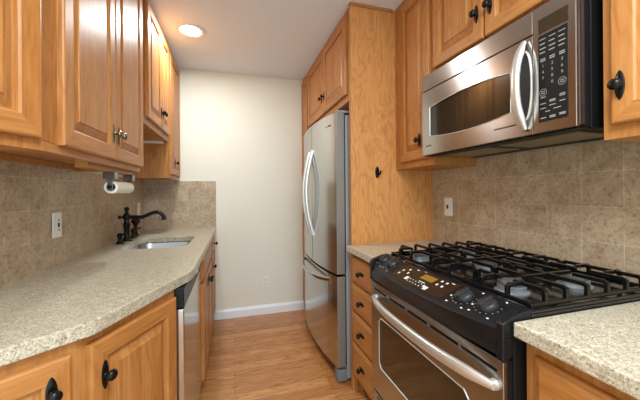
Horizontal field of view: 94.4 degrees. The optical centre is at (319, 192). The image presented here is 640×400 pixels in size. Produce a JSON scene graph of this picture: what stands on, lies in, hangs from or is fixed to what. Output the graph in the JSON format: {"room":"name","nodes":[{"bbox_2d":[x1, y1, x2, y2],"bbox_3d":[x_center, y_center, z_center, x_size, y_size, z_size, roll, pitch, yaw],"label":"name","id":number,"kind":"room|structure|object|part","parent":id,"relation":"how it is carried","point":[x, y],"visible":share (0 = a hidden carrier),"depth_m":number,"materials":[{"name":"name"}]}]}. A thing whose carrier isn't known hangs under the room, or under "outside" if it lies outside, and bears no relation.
{"room":"kitchen","nodes":[
{"label":"kitchen","id":0,"kind":"room"},
{"bbox_2d":[88,172,122,176],"bbox_3d":[-1.125,0.033,0.814,0.100,2.448,3.996,0,0,-16],"label":"wall","id":1,"kind":"structure","parent":0,"point":[88,172],"depth_m":1.87,"materials":[{"name":"beige paint"}]},
{"bbox_2d":[0,0,41,149],"bbox_3d":[-0.924,-0.652,0.432,0.290,1.079,0.773,0,0,6],"label":"upper cabinet","id":2,"kind":"object","parent":1,"relation":"attached to","point":[20,20],"visible":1,"depth_m":0.74,"materials":[{"name":"brown wood"}]},
{"bbox_3d":[-0.785,-0.647,0.442,0.016,0.891,0.586,0,0,6],"label":"raised panel","id":3,"kind":"part","parent":2,"relation":"part of","materials":[{"name":"brown wood"}]},
{"bbox_2d":[0,0,143,174],"bbox_3d":[-1.001,-0.643,1.199,0.346,1.097,0.887,0,0,-16],"label":"upper cabinet","id":4,"kind":"object","parent":1,"relation":"attached to","point":[92,50],"visible":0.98,"depth_m":1.09,"materials":[{"name":"brown wood"}]},
{"bbox_3d":[-1.023,-0.126,1.191,0.293,0.028,0.887,0,0,-16],"label":"rail","id":5,"kind":"part","parent":4,"relation":"part of","materials":[{"name":"brown wood"}]},
{"bbox_3d":[-0.828,-0.645,1.071,0.020,1.011,0.402,0,0,-16],"label":"door","id":6,"kind":"part","parent":4,"relation":"part of","materials":[{"name":"brown wood"}]},
{"bbox_3d":[-0.827,-0.645,1.072,0.016,0.895,0.286,0,0,-16],"label":"raised panel","id":7,"kind":"part","parent":4,"relation":"part of","materials":[{"name":"brown wood"}]},
{"bbox_3d":[-0.849,-0.245,1.247,0.033,0.080,0.031,0,0,-16],"label":"knob","id":8,"kind":"part","parent":4,"relation":"part of","materials":[{"name":"silver metal"}]},
{"bbox_2d":[103,172,134,189],"bbox_3d":[-1.008,-0.051,1.495,0.048,0.084,0.288,0,0,-16],"label":"paper towel holder","id":9,"kind":"object","parent":4,"relation":"attached to","point":[109,176],"visible":0.84,"depth_m":1.37,"materials":[{"name":"silver metal"}]},
{"bbox_2d":[104,181,133,192],"bbox_3d":[-1.007,-0.024,1.492,0.058,0.058,0.235,0,0,-16],"label":"paper towel roll","id":10,"kind":"object","parent":9,"relation":"hanging from","point":[119,187],"visible":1,"depth_m":1.44,"materials":[{"name":"white paper"}]},
{"bbox_3d":[-0.865,-0.245,1.303,0.033,0.080,0.031,0,0,-16],"label":"knob","id":11,"kind":"part","parent":4,"relation":"part of","materials":[{"name":"silver metal"}]},
{"bbox_3d":[-0.943,-0.644,1.462,0.020,1.011,0.400,0,0,-16],"label":"door","id":12,"kind":"part","parent":4,"relation":"part of","materials":[{"name":"brown wood"}]},
{"bbox_3d":[-0.941,-0.644,1.462,0.016,0.895,0.284,0,0,-16],"label":"raised panel","id":13,"kind":"part","parent":4,"relation":"part of","materials":[{"name":"brown wood"}]},
{"bbox_2d":[0,161,143,288],"bbox_3d":[-1.274,0.115,1.518,0.007,0.457,2.542,0,0,-16],"label":"tile backsplash","id":14,"kind":"structure","parent":1,"relation":"attached to","point":[29,194],"depth_m":1.34,"materials":[{"name":"beige tile"}]},
{"bbox_2d":[52,212,61,237],"bbox_3d":[-1.225,0.152,1.383,0.010,0.117,0.072,0,0,-16],"label":"wall outlet","id":15,"kind":"object","parent":14,"relation":"attached to","point":[56,217],"visible":1,"depth_m":1.37,"materials":[{"name":"white plastic"}]},
{"bbox_2d":[56,218,60,231],"bbox_3d":[-1.222,0.152,1.383,0.003,0.065,0.034,0,0,-16],"label":"socket","id":16,"kind":"object","parent":15,"relation":"attached to","point":[58,220],"depth_m":1.38,"materials":[{"name":"white plastic"}]},
{"bbox_2d":[137,203,139,214],"bbox_3d":[-1.579,0.150,2.585,0.009,0.117,0.072,0,0,-16],"label":"wall outlet","id":17,"kind":"object","parent":14,"relation":"attached to","point":[138,204],"visible":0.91,"depth_m":2.56,"materials":[{"name":"white plastic"}]},
{"bbox_2d":[142,0,169,143],"bbox_3d":[-1.233,-0.788,1.984,0.346,0.803,0.747,0,0,-16],"label":"upper cabinet","id":18,"kind":"object","parent":1,"relation":"attached to","point":[156,51],"visible":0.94,"depth_m":1.95,"materials":[{"name":"brown wood"}]},
{"bbox_3d":[-1.080,-0.799,1.927,0.020,0.699,0.352,0,0,-16],"label":"door","id":19,"kind":"part","parent":18,"relation":"part of","materials":[{"name":"brown wood"}]},
{"bbox_3d":[-1.079,-0.799,1.927,0.016,0.583,0.236,0,0,-16],"label":"raised panel","id":20,"kind":"part","parent":18,"relation":"part of","materials":[{"name":"brown wood"}]},
{"bbox_3d":[-1.171,-0.798,2.234,0.020,0.699,0.277,0,0,-16],"label":"door","id":21,"kind":"part","parent":18,"relation":"part of","materials":[{"name":"brown wood"}]},
{"bbox_3d":[-1.169,-0.798,2.235,0.016,0.583,0.161,0,0,-16],"label":"raised panel","id":22,"kind":"part","parent":18,"relation":"part of","materials":[{"name":"brown wood"}]},
{"bbox_2d":[133,52,179,179],"bbox_3d":[-1.403,-0.651,2.566,0.346,1.075,0.462,0,0,-16],"label":"upper cabinet","id":23,"kind":"object","parent":1,"relation":"attached to","point":[161,161],"visible":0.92,"depth_m":2.42,"materials":[{"name":"brown wood"}]},
{"bbox_3d":[-1.281,-0.647,2.613,0.020,1.000,0.405,0,0,-16],"label":"door","id":24,"kind":"part","parent":23,"relation":"part of","materials":[{"name":"brown wood"}]},
{"bbox_3d":[-1.280,-0.647,2.614,0.016,0.894,0.299,0,0,-16],"label":"raised panel","id":25,"kind":"part","parent":23,"relation":"part of","materials":[{"name":"brown wood"}]},
{"bbox_2d":[144,68,304,319],"bbox_3d":[-0.632,0.029,3.093,2.330,2.448,0.100,0,0,-16],"label":"wall","id":26,"kind":"structure","parent":0,"point":[242,133],"depth_m":3.02,"materials":[{"name":"beige paint"}]},
{"bbox_2d":[144,181,215,229],"bbox_3d":[-1.331,0.118,2.831,0.637,0.452,0.007,0,0,-16],"label":"tile backsplash","id":27,"kind":"structure","parent":26,"relation":"attached to","point":[184,204],"depth_m":2.83,"materials":[{"name":"beige tile"}]},
{"bbox_2d":[216,300,303,319],"bbox_3d":[-0.599,1.206,3.041,0.877,0.094,0.014,0,0,-16],"label":"baseboard","id":28,"kind":"structure","parent":26,"relation":"attached to","point":[221,314],"depth_m":3.03,"materials":[{"name":"white paint"}]},
{"bbox_2d":[262,276,268,287],"bbox_3d":[-0.559,0.926,3.055,0.072,0.117,0.009,0,0,-16],"label":"wall outlet","id":29,"kind":"object","parent":26,"relation":"attached to","point":[265,280],"visible":1,"depth_m":3.05,"materials":[{"name":"white plastic"}]},
{"bbox_2d":[148,0,403,80],"bbox_3d":[-0.079,-1.239,1.176,2.330,0.080,4.096,0,0,-16],"label":"ceiling","id":30,"kind":"structure","parent":0,"point":[283,39],"depth_m":2.21,"materials":[{"name":"white paint"}]},
{"bbox_2d":[175,22,204,37],"bbox_3d":[-0.950,-1.186,2.173,0.200,0.012,0.200,0,0,-16],"label":"recessed light","id":31,"kind":"object","parent":30,"relation":"in","point":[188,29],"visible":1,"depth_m":2.16,"materials":[{"name":"white"}]},
{"bbox_2d":[199,309,370,399],"bbox_3d":[-0.059,1.278,1.176,2.330,0.060,4.096,0,0,-16],"label":"floor","id":32,"kind":"structure","parent":0,"point":[273,356],"depth_m":2.14,"materials":[{"name":"brown wood"}]},
{"bbox_2d":[0,341,77,399],"bbox_3d":[-0.856,0.818,0.603,0.314,0.874,0.527,0,0,33],"label":"base cabinet","id":33,"kind":"object","parent":32,"relation":"on","point":[51,374],"visible":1,"depth_m":0.70,"materials":[{"name":"brown wood"}]},
{"bbox_3d":[-0.756,0.773,0.545,0.016,0.615,0.364,0,0,33],"label":"raised panel","id":34,"kind":"part","parent":33,"relation":"part of","materials":[{"name":"brown wood"}]},
{"bbox_3d":[-0.629,0.483,0.700,0.033,0.080,0.031,0,0,33],"label":"knob","id":35,"kind":"part","parent":33,"relation":"part of","materials":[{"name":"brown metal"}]},
{"bbox_2d":[77,290,176,399],"bbox_3d":[-0.789,0.817,0.925,0.576,0.874,0.390,0,0,-16],"label":"base cabinet","id":36,"kind":"object","parent":32,"relation":"on","point":[134,357],"visible":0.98,"depth_m":0.94,"materials":[{"name":"brown wood"}]},
{"bbox_3d":[-0.583,0.508,0.824,0.033,0.080,0.031,0,0,8],"label":"knob","id":37,"kind":"part","parent":36,"relation":"part of","materials":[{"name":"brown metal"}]},
{"bbox_3d":[-0.587,0.772,0.969,0.016,0.615,0.254,0,0,8],"label":"raised panel","id":38,"kind":"part","parent":36,"relation":"part of","materials":[{"name":"brown wood"}]},
{"bbox_2d":[174,266,200,399],"bbox_3d":[-0.898,0.819,1.385,0.586,0.872,0.600,0,0,-16],"label":"dishwasher","id":39,"kind":"object","parent":32,"relation":"on","point":[188,323],"visible":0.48,"depth_m":1.29,"materials":[{"name":"grey metal"}]},
{"bbox_3d":[-0.646,0.421,1.460,0.042,0.080,0.600,0,0,-16],"label":"control panel","id":40,"kind":"part","parent":39,"relation":"part of","materials":[{"name":"black plastic"}]},
{"bbox_3d":[-0.624,0.421,1.467,0.002,0.072,0.592,0,0,-16],"label":"plate","id":41,"kind":"part","parent":39,"relation":"part of","materials":[{"name":"grey plastic"}]},
{"bbox_2d":[200,242,213,381],"bbox_3d":[-1.081,0.820,2.039,0.660,0.874,0.752,0,0,-16],"label":"base cabinet","id":42,"kind":"object","parent":32,"relation":"on","point":[206,277],"visible":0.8,"depth_m":1.90,"materials":[{"name":"brown wood"}]},
{"bbox_3d":[-0.756,0.846,1.953,0.020,0.585,0.343,0,0,-16],"label":"door","id":43,"kind":"part","parent":42,"relation":"part of","materials":[{"name":"brown wood"}]},
{"bbox_3d":[-0.808,0.472,2.120,0.020,0.135,0.692,0,0,-16],"label":"drawer","id":44,"kind":"part","parent":42,"relation":"part of","materials":[{"name":"brown wood"}]},
{"bbox_3d":[-0.755,0.846,1.953,0.016,0.469,0.227,0,0,-16],"label":"raised panel","id":45,"kind":"part","parent":42,"relation":"part of","materials":[{"name":"brown wood"}]},
{"bbox_3d":[-0.855,0.847,2.288,0.020,0.585,0.343,0,0,-16],"label":"door","id":46,"kind":"part","parent":42,"relation":"part of","materials":[{"name":"brown wood"}]},
{"bbox_3d":[-0.853,0.847,2.288,0.016,0.469,0.227,0,0,-16],"label":"raised panel","id":47,"kind":"part","parent":42,"relation":"part of","materials":[{"name":"brown wood"}]},
{"bbox_2d":[211,235,217,326],"bbox_3d":[-1.251,0.821,2.619,0.660,0.874,0.454,0,0,-16],"label":"base cabinet","id":48,"kind":"object","parent":32,"relation":"on","point":[214,265],"visible":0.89,"depth_m":2.64,"materials":[{"name":"brown wood"}]},
{"bbox_2d":[0,227,215,366],"bbox_3d":[-0.971,0.361,1.611,0.635,0.038,2.548,0,0,-16],"label":"countertop","id":49,"kind":"structure","parent":48,"relation":"on","point":[76,299],"depth_m":1.04,"materials":[{"name":"stone"}]},
{"bbox_2d":[131,219,139,235],"bbox_3d":[-1.450,0.276,2.330,0.066,0.137,0.066,0,0,-16],"label":"sprayer","id":50,"kind":"object","parent":49,"relation":"on","point":[135,222],"visible":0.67,"depth_m":2.32,"materials":[{"name":"black metal"}]},
{"bbox_2d":[115,207,166,244],"bbox_3d":[-1.329,0.223,2.137,0.294,0.241,0.317,0,0,38],"label":"faucet","id":51,"kind":"object","parent":49,"relation":"on","point":[126,225],"visible":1,"depth_m":2.10,"materials":[{"name":"black metal"}]},
{"bbox_3d":[-1.333,0.307,1.973,0.052,0.074,0.052,0,0,-16],"label":"handle","id":52,"kind":"part","parent":51,"relation":"part of","materials":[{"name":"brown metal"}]},
{"bbox_3d":[-1.371,0.224,2.102,0.073,0.241,0.073,0,0,-16],"label":"post","id":53,"kind":"part","parent":51,"relation":"part of","materials":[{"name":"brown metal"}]},
{"bbox_3d":[-1.409,0.307,2.232,0.052,0.074,0.052,0,0,-16],"label":"handle","id":54,"kind":"part","parent":51,"relation":"part of","materials":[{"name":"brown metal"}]},
{"bbox_3d":[-1.248,0.167,2.139,0.258,0.072,0.035,0,0,-16],"label":"spout","id":55,"kind":"part","parent":51,"relation":"part of","materials":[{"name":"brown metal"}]},
{"bbox_2d":[132,241,190,248],"bbox_3d":[-1.090,0.466,2.050,0.412,0.168,0.526,0,0,-16],"label":"sink","id":56,"kind":"object","parent":49,"relation":"in","point":[174,243],"visible":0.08,"depth_m":2.27,"materials":[{"name":"metal"}]},
{"bbox_3d":[-0.980,0.473,2.703,0.020,0.135,0.400,0,0,-16],"label":"drawer","id":57,"kind":"part","parent":48,"relation":"part of","materials":[{"name":"brown wood"}]},
{"bbox_3d":[-0.977,0.848,2.703,0.020,0.585,0.400,0,0,-16],"label":"door","id":58,"kind":"part","parent":48,"relation":"part of","materials":[{"name":"brown wood"}]},
{"bbox_3d":[-0.975,0.848,2.703,0.016,0.469,0.284,0,0,-16],"label":"raised panel","id":59,"kind":"part","parent":48,"relation":"part of","materials":[{"name":"brown wood"}]},
{"bbox_2d":[301,71,308,302],"bbox_3d":[0.139,0.023,3.132,0.620,2.447,0.258,0,0,-16],"label":"tall cabinet","id":60,"kind":"object","parent":32,"relation":"on","point":[304,86],"visible":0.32,"depth_m":3.10,"materials":[{"name":"brown wood"}]},
{"bbox_3d":[-0.144,0.604,3.044,0.020,1.090,0.225,0,0,-16],"label":"door","id":61,"kind":"part","parent":60,"relation":"part of","materials":[{"name":"brown wood"}]},
{"bbox_3d":[-0.154,-0.551,3.043,0.016,1.094,0.119,0,0,-16],"label":"raised panel","id":62,"kind":"part","parent":60,"relation":"part of","materials":[{"name":"brown wood"}]},
{"bbox_3d":[-0.153,-0.551,3.044,0.020,1.200,0.225,0,0,-16],"label":"door","id":63,"kind":"part","parent":60,"relation":"part of","materials":[{"name":"brown wood"}]},
{"bbox_2d":[302,110,350,381],"bbox_3d":[0.242,0.351,2.432,0.780,1.790,0.912,0,0,-16],"label":"refrigerator","id":64,"kind":"object","parent":32,"relation":"on","point":[326,175],"visible":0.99,"depth_m":2.01,"materials":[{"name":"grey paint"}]},
{"bbox_3d":[-0.104,0.006,2.362,0.083,0.658,0.020,0,0,-16],"label":"door handle","id":65,"kind":"part","parent":64,"relation":"part of","materials":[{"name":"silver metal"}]},
{"bbox_3d":[-0.078,0.007,2.570,0.104,1.060,0.468,0,0,-16],"label":"door","id":66,"kind":"part","parent":64,"relation":"part of","materials":[{"name":"metal"}]},
{"bbox_3d":[-0.078,0.006,2.276,0.083,0.658,0.020,0,0,-16],"label":"door handle","id":67,"kind":"part","parent":64,"relation":"part of","materials":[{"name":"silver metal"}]},
{"bbox_3d":[-0.070,0.601,2.340,0.098,0.043,0.729,0,0,-16],"label":"drawer handle","id":68,"kind":"part","parent":64,"relation":"part of","materials":[{"name":"metal"}]},
{"bbox_3d":[-0.009,0.847,2.357,0.104,0.593,0.912,0,0,-16],"label":"freezer drawer","id":69,"kind":"part","parent":64,"relation":"part of","materials":[{"name":"metal"}]},
{"bbox_3d":[0.051,0.006,2.131,0.104,1.060,0.440,0,0,-16],"label":"door","id":70,"kind":"part","parent":64,"relation":"part of","materials":[{"name":"metal"}]},
{"bbox_2d":[352,255,373,399],"bbox_3d":[0.529,0.807,1.768,0.654,0.874,0.376,0,0,-16],"label":"base cabinet","id":71,"kind":"object","parent":32,"relation":"on","point":[362,285],"visible":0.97,"depth_m":1.70,"materials":[{"name":"brown wood"}]},
{"bbox_3d":[0.224,0.828,1.703,0.033,0.031,0.072,0,0,-16],"label":"knob","id":72,"kind":"part","parent":71,"relation":"part of","materials":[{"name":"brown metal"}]},
{"bbox_3d":[0.223,0.647,1.703,0.033,0.031,0.072,0,0,-16],"label":"knob","id":73,"kind":"part","parent":71,"relation":"part of","materials":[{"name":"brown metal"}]},
{"bbox_3d":[0.222,0.475,1.703,0.033,0.031,0.072,0,0,-16],"label":"knob","id":74,"kind":"part","parent":71,"relation":"part of","materials":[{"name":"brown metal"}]},
{"bbox_3d":[0.226,1.028,1.703,0.033,0.031,0.072,0,0,-16],"label":"knob","id":75,"kind":"part","parent":71,"relation":"part of","materials":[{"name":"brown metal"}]},
{"bbox_3d":[0.256,0.831,1.690,0.020,0.175,0.348,0,0,-16],"label":"drawer","id":76,"kind":"part","parent":71,"relation":"part of","materials":[{"name":"brown wood"}]},
{"bbox_3d":[0.254,0.649,1.690,0.020,0.163,0.348,0,0,-16],"label":"drawer","id":77,"kind":"part","parent":71,"relation":"part of","materials":[{"name":"brown wood"}]},
{"bbox_3d":[0.253,0.478,1.690,0.020,0.156,0.348,0,0,-16],"label":"drawer","id":78,"kind":"part","parent":71,"relation":"part of","materials":[{"name":"brown wood"}]},
{"bbox_3d":[0.257,1.030,1.690,0.020,0.201,0.348,0,0,-16],"label":"drawer","id":79,"kind":"part","parent":71,"relation":"part of","materials":[{"name":"brown wood"}]},
{"bbox_2d":[347,240,447,262],"bbox_3d":[0.528,0.349,1.766,0.640,0.038,0.382,0,0,-16],"label":"countertop","id":80,"kind":"structure","parent":71,"relation":"on","point":[366,252],"depth_m":1.77,"materials":[{"name":"stone"}]},
{"bbox_2d":[348,2,432,389],"bbox_3d":[0.489,0.021,1.961,0.615,2.447,0.026,0,0,-16],"label":"panel","id":81,"kind":"object","parent":32,"relation":"on","point":[394,206],"visible":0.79,"depth_m":1.92,"materials":[{"name":"brown wood"}]},
{"bbox_2d":[370,240,639,399],"bbox_3d":[0.644,0.754,1.201,0.728,0.979,0.763,0,0,-16],"label":"gas range","id":82,"kind":"object","parent":32,"relation":"on","point":[444,317],"visible":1,"depth_m":0.99,"materials":[{"name":"black metal"}]},
{"bbox_3d":[0.383,1.056,1.123,0.033,0.167,0.753,0,0,-16],"label":"warming drawer","id":83,"kind":"part","parent":82,"relation":"part of","materials":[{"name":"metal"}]},
{"bbox_3d":[0.312,0.323,1.439,0.057,0.030,0.057,-28,7,-15],"label":"burner knob","id":84,"kind":"part","parent":82,"relation":"part of","materials":[{"name":"grey plastic"}]},
{"bbox_3d":[0.329,0.323,1.355,0.057,0.030,0.057,-28,7,-15],"label":"burner knob","id":85,"kind":"part","parent":82,"relation":"part of","materials":[{"name":"grey plastic"}]},
{"bbox_3d":[0.475,0.310,1.407,0.100,0.024,0.100,0,0,-16],"label":"burner","id":86,"kind":"part","parent":82,"relation":"part of","materials":[{"name":"silver metal"}]},
{"bbox_3d":[0.359,0.708,1.137,0.004,0.239,0.559,0,0,-16],"label":"window trim","id":87,"kind":"part","parent":82,"relation":"part of","materials":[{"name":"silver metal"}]},
{"bbox_3d":[0.385,0.331,1.127,0.099,0.035,0.310,0,0,-16],"label":"touch panel","id":88,"kind":"part","parent":82,"relation":"part of","materials":[{"name":"black plastic"}]},
{"bbox_3d":[0.330,0.503,1.098,0.070,0.040,0.698,0,0,-16],"label":"oven handle","id":89,"kind":"part","parent":82,"relation":"part of","materials":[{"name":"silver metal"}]},
{"bbox_3d":[0.371,0.699,1.121,0.014,0.523,0.753,0,0,-16],"label":"oven door","id":90,"kind":"part","parent":82,"relation":"part of","materials":[{"name":"metal"}]},
{"bbox_3d":[0.385,0.370,1.125,0.135,0.117,0.719,0,0,-16],"label":"control panel","id":91,"kind":"part","parent":82,"relation":"part of","materials":[{"name":"black plastic"}]},
{"bbox_3d":[0.452,0.322,0.930,0.057,0.030,0.057,-28,7,-15],"label":"burner knob","id":92,"kind":"part","parent":82,"relation":"part of","materials":[{"name":"grey plastic"}]},
{"bbox_3d":[0.678,0.308,1.211,0.100,0.024,0.100,0,0,-16],"label":"burner","id":93,"kind":"part","parent":82,"relation":"part of","materials":[{"name":"silver metal"}]},
{"bbox_3d":[0.481,0.321,0.853,0.057,0.030,0.057,-28,7,-15],"label":"burner knob","id":94,"kind":"part","parent":82,"relation":"part of","materials":[{"name":"grey plastic"}]},
{"bbox_3d":[0.456,0.506,0.781,0.012,0.030,0.030,0,0,-16],"label":"handle mount","id":95,"kind":"part","parent":82,"relation":"part of","materials":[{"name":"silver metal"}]},
{"bbox_3d":[0.622,0.309,0.961,0.100,0.024,0.100,0,0,-16],"label":"burner","id":96,"kind":"part","parent":82,"relation":"part of","materials":[{"name":"silver metal"}]},
{"bbox_2d":[389,250,639,318],"bbox_3d":[0.720,0.328,1.224,0.563,0.032,0.763,0,0,-16],"label":"cooktop","id":97,"kind":"object","parent":82,"relation":"in","point":[529,299],"depth_m":0.96,"materials":[{"name":"black metal"}]},
{"bbox_3d":[0.876,0.307,1.019,0.100,0.024,0.100,0,0,-16],"label":"burner","id":98,"kind":"part","parent":82,"relation":"part of","materials":[{"name":"silver metal"}]},
{"bbox_2d":[527,343,636,399],"bbox_3d":[0.927,0.804,0.412,0.654,0.874,0.900,0,0,-16],"label":"base cabinet","id":99,"kind":"object","parent":32,"relation":"on","point":[549,377],"visible":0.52,"depth_m":0.68,"materials":[{"name":"brown wood"}]},
{"bbox_2d":[514,301,639,399],"bbox_3d":[0.930,0.346,0.396,0.640,0.038,0.937,0,0,-16],"label":"countertop","id":100,"kind":"structure","parent":99,"relation":"on","point":[603,343],"depth_m":0.67,"materials":[{"name":"stone"}]},
{"bbox_3d":[0.650,0.479,0.337,0.020,0.148,0.830,0,0,-16],"label":"drawer","id":101,"kind":"part","parent":99,"relation":"part of","materials":[{"name":"brown wood"}]},
{"bbox_2d":[375,166,381,177],"bbox_3d":[0.376,-0.130,1.902,0.029,0.076,0.040,0,0,-16],"label":"wall hook","id":102,"kind":"object","parent":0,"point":[377,173],"visible":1,"depth_m":1.91,"materials":[{"name":"black metal"}]},
{"bbox_3d":[0.371,-0.130,1.917,0.028,0.076,0.008,0,0,-16],"label":"plate","id":103,"kind":"part","parent":102,"relation":"part of","materials":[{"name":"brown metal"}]},
{"bbox_2d":[435,139,603,241],"bbox_3d":[1.015,0.016,1.442,0.100,2.448,3.996,0,0,-16],"label":"wall","id":104,"kind":"structure","parent":0,"point":[603,139],"depth_m":1.31,"materials":[{"name":"beige paint"}]},
{"bbox_2d":[308,9,348,127],"bbox_3d":[0.304,-0.898,2.485,0.652,0.607,1.075,0,0,-16],"label":"upper cabinet","id":105,"kind":"object","parent":104,"relation":"attached to","point":[328,76],"visible":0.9,"depth_m":2.21,"materials":[{"name":"brown wood"}]},
{"bbox_3d":[-0.041,-0.894,2.651,0.016,0.399,0.386,0,0,-16],"label":"raised panel","id":106,"kind":"part","parent":105,"relation":"part of","materials":[{"name":"brown wood"}]},
{"bbox_3d":[-0.040,-0.894,2.652,0.020,0.515,0.502,0,0,-16],"label":"door","id":107,"kind":"part","parent":105,"relation":"part of","materials":[{"name":"brown wood"}]},
{"bbox_3d":[0.100,-0.895,2.169,0.016,0.399,0.376,0,0,-16],"label":"raised panel","id":108,"kind":"part","parent":105,"relation":"part of","materials":[{"name":"brown wood"}]},
{"bbox_3d":[0.102,-0.895,2.169,0.020,0.515,0.492,0,0,-16],"label":"door","id":109,"kind":"part","parent":105,"relation":"part of","materials":[{"name":"brown wood"}]},
{"bbox_2d":[395,0,475,170],"bbox_3d":[0.664,-0.677,1.808,0.338,1.055,0.381,0,0,-16],"label":"upper cabinet","id":110,"kind":"object","parent":104,"relation":"attached to","point":[413,18],"visible":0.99,"depth_m":1.74,"materials":[{"name":"brown wood"}]},
{"bbox_3d":[0.550,-0.675,1.742,0.016,0.857,0.179,0,0,-16],"label":"raised panel","id":111,"kind":"part","parent":110,"relation":"part of","materials":[{"name":"brown wood"}]},
{"bbox_3d":[0.552,-0.675,1.743,0.020,0.973,0.295,0,0,-16],"label":"door","id":112,"kind":"part","parent":110,"relation":"part of","materials":[{"name":"brown wood"}]},
{"bbox_3d":[0.547,-0.296,1.675,0.033,0.080,0.031,0,0,-16],"label":"knob","id":113,"kind":"part","parent":110,"relation":"part of","materials":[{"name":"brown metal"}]},
{"bbox_2d":[432,0,549,70],"bbox_3d":[0.823,-0.907,1.260,0.338,0.597,0.759,0,0,-16],"label":"upper cabinet","id":114,"kind":"object","parent":104,"relation":"attached to","point":[459,26],"visible":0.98,"depth_m":1.33,"materials":[{"name":"brown wood"}]},
{"bbox_3d":[0.646,-0.907,1.410,0.016,0.394,0.212,0,0,-16],"label":"raised panel","id":115,"kind":"part","parent":114,"relation":"part of","materials":[{"name":"brown wood"}]},
{"bbox_3d":[0.647,-0.907,1.411,0.020,0.510,0.328,0,0,-16],"label":"door","id":116,"kind":"part","parent":114,"relation":"part of","materials":[{"name":"brown wood"}]},
{"bbox_3d":[0.660,-0.769,1.276,0.033,0.080,0.031,0,0,-16],"label":"knob","id":117,"kind":"part","parent":114,"relation":"part of","materials":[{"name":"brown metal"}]},
{"bbox_3d":[0.680,-0.769,1.209,0.033,0.080,0.031,0,0,-16],"label":"knob","id":118,"kind":"part","parent":114,"relation":"part of","materials":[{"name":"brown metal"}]},
{"bbox_3d":[0.748,-0.908,1.063,0.016,0.394,0.264,0,0,-16],"label":"raised panel","id":119,"kind":"part","parent":114,"relation":"part of","materials":[{"name":"brown wood"}]},
{"bbox_2d":[422,0,603,157],"bbox_3d":[0.790,-0.397,1.259,0.409,0.418,0.735,0,0,-16],"label":"microwave","id":120,"kind":"object","parent":114,"relation":"attached to","point":[536,82],"visible":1,"depth_m":1.01,"materials":[{"name":"silver metal"}]},
{"bbox_3d":[0.623,-0.359,1.286,0.002,0.183,0.459,0,0,-16],"label":"window trim","id":121,"kind":"part","parent":120,"relation":"part of","materials":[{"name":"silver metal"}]},
{"bbox_3d":[0.631,-0.358,1.281,0.012,0.330,0.603,0,0,-16],"label":"door","id":122,"kind":"part","parent":120,"relation":"part of","materials":[{"name":"metal"}]},
{"bbox_3d":[0.677,-0.363,1.010,0.052,0.306,0.034,0,0,-16],"label":"handle","id":123,"kind":"part","parent":120,"relation":"part of","materials":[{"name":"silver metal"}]},
{"bbox_3d":[0.735,-0.400,0.928,0.012,0.412,0.130,0,0,-16],"label":"control panel","id":124,"kind":"part","parent":120,"relation":"part of","materials":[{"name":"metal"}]},
{"bbox_3d":[0.749,-0.908,1.063,0.020,0.510,0.380,0,0,-16],"label":"door","id":125,"kind":"part","parent":114,"relation":"part of","materials":[{"name":"brown wood"}]},
{"bbox_2d":[433,140,639,282],"bbox_3d":[1.084,0.065,1.015,0.007,0.520,2.138,0,0,-16],"label":"tile backsplash","id":126,"kind":"structure","parent":104,"relation":"attached to","point":[580,202],"depth_m":1.27,"materials":[{"name":"beige tile"}]},
{"bbox_2d":[444,198,452,215],"bbox_3d":[0.816,0.092,1.889,0.014,0.117,0.072,0,0,-16],"label":"wall outlet","id":127,"kind":"object","parent":126,"relation":"attached to","point":[448,202],"visible":1,"depth_m":1.88,"materials":[{"name":"white plastic"}]},
{"bbox_2d":[446,202,449,211],"bbox_3d":[0.816,0.092,1.889,0.003,0.065,0.034,0,0,-16],"label":"socket","id":128,"kind":"object","parent":127,"relation":"attached to","point":[447,203],"depth_m":1.88,"materials":[{"name":"white plastic"}]},
{"bbox_2d":[603,0,639,142],"bbox_3d":[1.020,-0.679,0.598,0.338,1.055,0.619,0,0,-16],"label":"upper cabinet","id":129,"kind":"object","parent":104,"relation":"attached to","point":[621,18],"visible":1,"depth_m":0.81,"materials":[{"name":"brown wood"}]},
{"bbox_3d":[0.803,-0.293,0.804,0.033,0.080,0.031,0,0,-16],"label":"knob","id":130,"kind":"part","parent":129,"relation":"part of","materials":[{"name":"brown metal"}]}
]}

